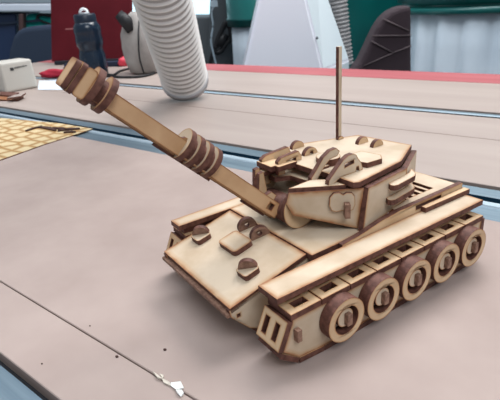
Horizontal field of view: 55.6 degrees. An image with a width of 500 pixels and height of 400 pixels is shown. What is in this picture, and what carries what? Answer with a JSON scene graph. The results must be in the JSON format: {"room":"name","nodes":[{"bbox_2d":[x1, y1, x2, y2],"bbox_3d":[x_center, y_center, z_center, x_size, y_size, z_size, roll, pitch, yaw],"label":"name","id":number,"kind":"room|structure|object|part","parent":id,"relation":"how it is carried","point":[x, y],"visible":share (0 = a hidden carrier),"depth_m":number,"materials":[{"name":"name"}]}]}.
{"room":"workshop","nodes":[
{"label":"workshop","id":0,"kind":"room"},
{"bbox_2d":[0,0,50,12],"bbox_3d":[-0.172,-2.225,3.663,7.000,3.000,0.102,-4,24,0],"label":"wall","id":1,"kind":"structure","parent":0,"point":[1,1],"depth_m":3.83,"materials":[{"name":"paint"}]},
{"bbox_2d":[132,0,209,13],"bbox_3d":[-0.780,-1.825,3.746,1.262,1.120,0.030,-4,24,0],"label":"window","id":2,"kind":"structure","parent":1,"relation":"in","point":[201,6],"depth_m":3.86,"materials":[{"name":"white"}]},
{"bbox_3d":[0.041,0.527,1.213,7.000,0.100,6.800,-4,24,0],"label":"floor","id":3,"kind":"structure","parent":0,"visible":0},
{"bbox_2d":[0,12,40,60],"bbox_3d":[-1.458,-0.478,2.464,1.050,0.948,0.312,-4,24,0],"label":"base cabinet","id":4,"kind":"object","parent":3,"relation":"on","point":[9,21],"visible":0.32,"depth_m":2.19,"materials":[{"name":"blue painted metal"}]},
{"bbox_2d":[0,3,50,10],"bbox_3d":[-1.283,-0.934,2.289,0.883,0.090,0.420,-4,24,0],"label":"countertop","id":5,"kind":"structure","parent":4,"relation":"on","point":[3,6],"depth_m":2.10,"materials":[{"name":"grey"}]},
{"bbox_2d":[19,13,25,30],"bbox_3d":[-1.026,-0.425,2.317,0.084,0.906,0.040,-4,24,0],"label":"post","id":6,"kind":"object","parent":3,"relation":"on","point":[22,16],"visible":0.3,"depth_m":2.14,"materials":[{"name":"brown wood"}]},
{"bbox_2d":[9,24,51,62],"bbox_3d":[-0.786,-0.350,2.145,0.440,0.847,0.360,-4,24,0],"label":"office chair","id":7,"kind":"object","parent":3,"relation":"on","point":[33,43],"visible":0.23,"depth_m":1.84,"materials":[{"name":"blue fabric"}]},
{"bbox_2d":[26,13,50,26],"bbox_3d":[-0.932,-0.468,2.406,0.263,0.901,0.120,-4,24,0],"label":"cloth","id":8,"kind":"object","parent":3,"relation":"on","point":[30,16],"visible":0.12,"depth_m":2.19,"materials":[{"name":"teal fabric"}]},
{"bbox_2d":[35,13,50,24],"bbox_3d":[-0.931,-0.824,2.169,0.095,0.059,0.012,-4,24,0],"label":"strap","id":9,"kind":"object","parent":8,"relation":"hanging from","point":[39,14],"visible":0.77,"depth_m":2.16,"materials":[{"name":"black fabric"}]},
{"bbox_2d":[196,14,232,64],"bbox_3d":[-0.232,-0.452,2.305,0.393,0.854,0.300,-4,24,0],"label":"base cabinet","id":10,"kind":"object","parent":3,"relation":"on","point":[202,19],"visible":0.02,"depth_m":2.03,"materials":[{"name":"grey"}]},
{"bbox_2d":[207,0,231,64],"bbox_3d":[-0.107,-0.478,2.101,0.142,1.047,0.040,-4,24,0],"label":"locker","id":11,"kind":"object","parent":3,"relation":"on","point":[220,12],"visible":0.04,"depth_m":1.98,"materials":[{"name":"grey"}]},
{"bbox_2d":[210,0,217,63],"bbox_3d":[-0.143,-0.697,1.874,0.044,0.311,0.012,-4,24,0],"label":"hanging wire","id":12,"kind":"object","parent":11,"relation":"hanging from","point":[214,3],"visible":0.99,"depth_m":1.87,"materials":[{"name":"silver metal"}]},
{"bbox_2d":[208,21,231,63],"bbox_3d":[-0.127,-0.620,1.973,0.128,0.233,0.036,-4,24,0],"label":"pouch","id":13,"kind":"object","parent":11,"relation":"hanging from","point":[222,40],"visible":0.84,"depth_m":1.95,"materials":[{"name":"black"}]},
{"bbox_2d":[226,0,255,64],"bbox_3d":[0.141,-0.494,1.874,0.430,1.199,0.430,-4,24,0],"label":"collector","id":14,"kind":"object","parent":3,"relation":"on","point":[240,13],"visible":0.06,"depth_m":1.69,"materials":[{"name":"white plastic"}]},
{"bbox_2d":[0,60,499,399],"bbox_3d":[-0.187,0.246,0.818,1.920,0.760,1.078,14,29,36],"label":"table","id":15,"kind":"object","parent":3,"relation":"on","point":[86,227],"visible":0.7,"depth_m":0.33,"materials":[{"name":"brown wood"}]},
{"bbox_2d":[0,96,23,100],"bbox_3d":[-0.479,-0.200,0.936,0.090,0.003,0.034,8,26,26],"label":"plywood offcut","id":16,"kind":"object","parent":15,"relation":"on","point":[2,98],"visible":0.73,"depth_m":0.92,"materials":[{"name":"brown wood"}]},
{"bbox_2d":[0,92,18,96],"bbox_3d":[-0.493,-0.216,0.967,0.082,0.003,0.029,14,29,36],"label":"plywood offcut","id":17,"kind":"object","parent":16,"relation":"on","point":[6,94],"visible":0.86,"depth_m":0.96,"materials":[{"name":"wood"}]},
{"bbox_2d":[7,93,25,99],"bbox_3d":[-0.451,-0.201,0.917,0.024,0.003,0.042,-7,24,-7],"label":"plywood offcut","id":18,"kind":"object","parent":16,"relation":"on","point":[21,94],"visible":1,"depth_m":0.91,"materials":[{"name":"beige wood"}]},
{"bbox_2d":[0,58,37,91],"bbox_3d":[-0.516,-0.273,1.036,0.071,0.062,0.062,-25,31,-38],"label":"box","id":19,"kind":"object","parent":15,"relation":"on","point":[17,74],"visible":0.97,"depth_m":1.01,"materials":[{"name":"grey plastic"}]},
{"bbox_3d":[-0.417,0.026,0.432,1.920,0.012,0.046,14,29,36],"label":"slot rail","id":20,"kind":"part","parent":15,"relation":"part of","materials":[{"name":"metal"}]},
{"bbox_2d":[0,118,92,160],"bbox_3d":[-0.373,-0.094,0.677,0.280,0.001,0.152,10,27,29],"label":"sheet","id":21,"kind":"object","parent":15,"relation":"on","point":[14,140],"visible":1,"depth_m":0.65,"materials":[{"name":"yellow paper"}]},
{"bbox_2d":[25,125,41,131],"bbox_3d":[-0.313,-0.103,0.684,0.006,0.002,0.027,9,27,29],"label":"charred sliver","id":22,"kind":"object","parent":21,"relation":"on","point":[32,128],"visible":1,"depth_m":0.68,"materials":[{"name":"brown wood"}]},
{"bbox_2d":[38,126,56,130],"bbox_3d":[-0.288,-0.103,0.678,0.047,0.002,0.009,14,29,36],"label":"charred sliver","id":23,"kind":"object","parent":21,"relation":"on","point":[41,127],"visible":1,"depth_m":0.68,"materials":[{"name":"brown wood"}]},
{"bbox_2d":[51,127,67,130],"bbox_3d":[-0.267,-0.101,0.671,0.035,0.002,0.008,11,28,31],"label":"charred sliver","id":24,"kind":"object","parent":21,"relation":"on","point":[57,128],"visible":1,"depth_m":0.67,"materials":[{"name":"brown wood"}]},
{"bbox_2d":[58,128,79,131],"bbox_3d":[-0.253,-0.099,0.664,0.030,0.002,0.010,-8,24,-8],"label":"charred sliver","id":25,"kind":"object","parent":21,"relation":"on","point":[59,130],"visible":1,"depth_m":0.66,"materials":[{"name":"brown wood"}]},
{"bbox_2d":[38,80,62,89],"bbox_3d":[-0.443,-0.257,1.062,0.065,0.001,0.216,-15,26,-23],"label":"paper sheet","id":26,"kind":"object","parent":15,"relation":"on","point":[45,84],"visible":0.56,"depth_m":1.06,"materials":[{"name":"white paper"}]},
{"bbox_2d":[39,69,62,77],"bbox_3d":[-0.487,-0.317,1.178,0.076,0.020,0.030,-5,24,-2],"label":"cloth","id":27,"kind":"object","parent":15,"relation":"on","point":[48,73],"visible":0.8,"depth_m":1.17,"materials":[{"name":"red fabric"}]},
{"bbox_2d":[73,8,107,72],"bbox_3d":[-0.383,-0.377,1.134,0.064,0.155,0.064,14,29,36],"label":"water bottle","id":28,"kind":"object","parent":15,"relation":"on","point":[86,28],"visible":0.88,"depth_m":1.11,"materials":[{"name":"blue plastic"}]},
{"bbox_2d":[51,0,131,64],"bbox_3d":[-0.449,-0.560,1.444,0.273,0.250,0.224,3,25,16],"label":"laptop","id":29,"kind":"object","parent":15,"relation":"on","point":[64,47],"visible":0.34,"depth_m":1.39,"materials":[{"name":"red plastic"}]},
{"bbox_2d":[64,61,118,66],"bbox_3d":[-0.438,-0.376,1.316,0.166,0.014,0.018,1,24,12],"label":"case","id":30,"kind":"object","parent":15,"relation":"on","point":[109,63],"visible":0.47,"depth_m":1.29,"materials":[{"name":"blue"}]},
{"bbox_2d":[63,67,154,77],"bbox_3d":[-0.372,-0.329,1.209,0.386,0.005,0.124,14,29,36],"label":"cable","id":31,"kind":"object","parent":15,"relation":"on","point":[125,69],"visible":0.44,"depth_m":1.09,"materials":[{"name":"black plastic"}]},
{"bbox_2d":[118,56,126,65],"bbox_3d":[-0.342,-0.378,1.288,0.034,0.026,0.023,-3,24,2],"label":"plug","id":32,"kind":"object","parent":15,"relation":"on","point":[121,62],"visible":0.62,"depth_m":1.28,"materials":[{"name":"red plastic"}]},
{"bbox_2d":[115,10,156,74],"bbox_3d":[-0.254,-0.375,1.121,0.106,0.143,0.116,14,29,36],"label":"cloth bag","id":33,"kind":"object","parent":15,"relation":"on","point":[136,52],"visible":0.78,"depth_m":1.08,"materials":[{"name":"white fabric"}]},
{"bbox_3d":[-0.249,-0.348,1.083,0.007,0.113,0.025,5,25,21],"label":"cord","id":34,"kind":"part","parent":33,"relation":"part of","materials":[{"name":"white fabric"}]},
{"bbox_2d":[132,0,208,100],"bbox_3d":[-0.121,-0.304,0.566,0.081,0.437,0.427,-4,24,1],"label":"hose","id":35,"kind":"object","parent":15,"relation":"on","point":[170,29],"visible":1,"depth_m":0.68,"materials":[{"name":"white plastic"}]},
{"bbox_2d":[171,381,183,388],"bbox_3d":[-0.033,0.083,0.212,0.006,0.001,0.005,-10,24,-12],"label":"chip","id":36,"kind":"object","parent":15,"relation":"on","point":[177,385],"visible":1,"depth_m":0.21,"materials":[{"name":"white plastic"}]},
{"bbox_2d":[176,389,183,396],"bbox_3d":[-0.031,0.084,0.208,0.002,0.002,0.005,-15,26,-23],"label":"chip","id":37,"kind":"object","parent":15,"relation":"on","point":[180,392],"visible":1,"depth_m":0.21,"materials":[{"name":"white plastic"}]},
{"bbox_3d":[-0.218,-0.091,0.663,1.920,0.014,0.065,14,29,36],"label":"slot rail","id":38,"kind":"part","parent":15,"relation":"part of","materials":[{"name":"metal"}]},
{"bbox_3d":[-0.057,-0.186,0.851,1.920,0.013,0.028,14,29,36],"label":"slot rail","id":39,"kind":"part","parent":15,"relation":"part of","materials":[{"name":"metal"}]},
{"bbox_2d":[56,46,485,362],"bbox_3d":[0.023,-0.015,0.254,0.211,0.140,0.122,-19,27,-30],"label":"model","id":40,"kind":"object","parent":15,"relation":"on","point":[310,253],"visible":1,"depth_m":0.25},
{"bbox_3d":[-0.074,-0.052,0.194,0.011,0.011,0.014,-16,26,-24],"label":"muzzle plate","id":41,"kind":"part","parent":40,"relation":"part of","materials":[{"name":"brown wood"}]},
{"bbox_3d":[-0.072,-0.051,0.195,0.011,0.012,0.015,-16,26,-24],"label":"muzzle plate","id":42,"kind":"part","parent":40,"relation":"part of","materials":[{"name":"brown wood"}]},
{"bbox_3d":[-0.045,0.029,0.290,0.009,0.015,0.017,-19,27,-30],"label":"toe plate","id":43,"kind":"part","parent":40,"relation":"part of","materials":[{"name":"brown wood"}]},
{"bbox_3d":[-0.011,0.030,0.257,0.048,0.014,0.072,-19,27,-30],"label":"glacis plate","id":44,"kind":"part","parent":40,"relation":"part of","materials":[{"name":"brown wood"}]},
{"bbox_3d":[0.005,-0.013,0.277,0.007,0.013,0.003,-19,27,-30],"label":"cradle arm","id":45,"kind":"part","parent":40,"relation":"part of"},
{"bbox_3d":[0.006,-0.010,0.272,0.006,0.014,0.003,-19,27,-30],"label":"cradle arm","id":46,"kind":"part","parent":40,"relation":"part of"},
{"bbox_3d":[0.011,-0.009,0.293,0.003,0.024,0.041,5,25,21],"label":"cheek plate","id":47,"kind":"part","parent":40,"relation":"part of","materials":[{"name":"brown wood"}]},
{"bbox_3d":[0.011,0.058,0.214,0.009,0.015,0.017,-19,27,-30],"label":"toe plate","id":48,"kind":"part","parent":40,"relation":"part of","materials":[{"name":"brown wood"}]},
{"bbox_3d":[0.037,-0.022,0.277,0.024,0.003,0.025,-19,27,-30],"label":"roof panel","id":49,"kind":"part","parent":40,"relation":"part of","materials":[{"name":"brown wood"}]},
{"bbox_3d":[0.040,0.005,0.254,0.041,0.024,0.003,-4,24,1],"label":"cheek plate","id":50,"kind":"part","parent":40,"relation":"part of","materials":[{"name":"brown wood"}]},
{"bbox_3d":[0.069,0.039,0.259,0.143,0.024,0.003,-19,27,-30],"label":"plate","id":51,"kind":"part","parent":40,"relation":"part of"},
{"bbox_3d":[0.075,0.044,0.248,0.149,0.024,0.003,-19,27,-30],"label":"track plate","id":52,"kind":"part","parent":40,"relation":"part of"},
{"bbox_2d":[386,182,414,204],"bbox_3d":[0.087,-0.004,0.268,0.007,0.003,0.031,17,31,40],"label":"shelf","id":53,"kind":"object","parent":40,"relation":"attached to","point":[397,193],"depth_m":0.26,"materials":[{"name":"brown wood"}]},
{"bbox_2d":[389,169,415,190],"bbox_3d":[0.087,-0.011,0.266,0.007,0.003,0.029,17,31,39],"label":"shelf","id":54,"kind":"object","parent":40,"relation":"attached to","point":[399,179],"depth_m":0.26,"materials":[{"name":"brown wood"}]},
{"bbox_3d":[0.096,-0.016,0.286,0.003,0.020,0.033,8,26,26],"label":"quarter plate","id":55,"kind":"part","parent":40,"relation":"part of","materials":[{"name":"brown wood"}]},
{"bbox_3d":[0.133,0.018,0.289,0.003,0.020,0.017,-19,28,-30],"label":"heel plate","id":56,"kind":"part","parent":40,"relation":"part of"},
{"bbox_2d":[243,0,348,68],"bbox_3d":[0.168,-0.236,1.563,0.390,0.996,0.176,-4,24,0],"label":"hopper","id":57,"kind":"object","parent":3,"relation":"on","point":[284,33],"visible":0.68,"depth_m":1.38,"materials":[{"name":"white metal"}]},
{"bbox_2d":[328,0,352,64],"bbox_3d":[0.277,-0.663,1.532,0.123,0.448,0.073,-4,24,0],"label":"hose","id":58,"kind":"object","parent":57,"relation":"attached to","point":[339,8],"visible":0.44,"depth_m":1.54,"materials":[{"name":"grey plastic"}]},
{"bbox_2d":[347,0,401,67],"bbox_3d":[0.602,-0.628,2.267,0.389,1.089,0.220,-4,24,0],"label":"base cabinet","id":59,"kind":"object","parent":3,"relation":"on","point":[362,14],"visible":0.02,"depth_m":2.07,"materials":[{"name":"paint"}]},
{"bbox_2d":[349,5,410,70],"bbox_3d":[0.359,-0.112,1.417,0.230,0.860,0.075,-4,24,0],"label":"seat","id":60,"kind":"object","parent":3,"relation":"on","point":[387,45],"visible":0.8,"depth_m":1.25,"materials":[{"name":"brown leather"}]},
{"bbox_2d":[398,0,499,73],"bbox_3d":[0.848,-0.472,1.635,0.680,1.249,0.680,-4,24,0],"label":"collector","id":61,"kind":"object","parent":3,"relation":"on","point":[450,36],"visible":0.34,"depth_m":1.40,"materials":[{"name":"white plastic"}]}
]}

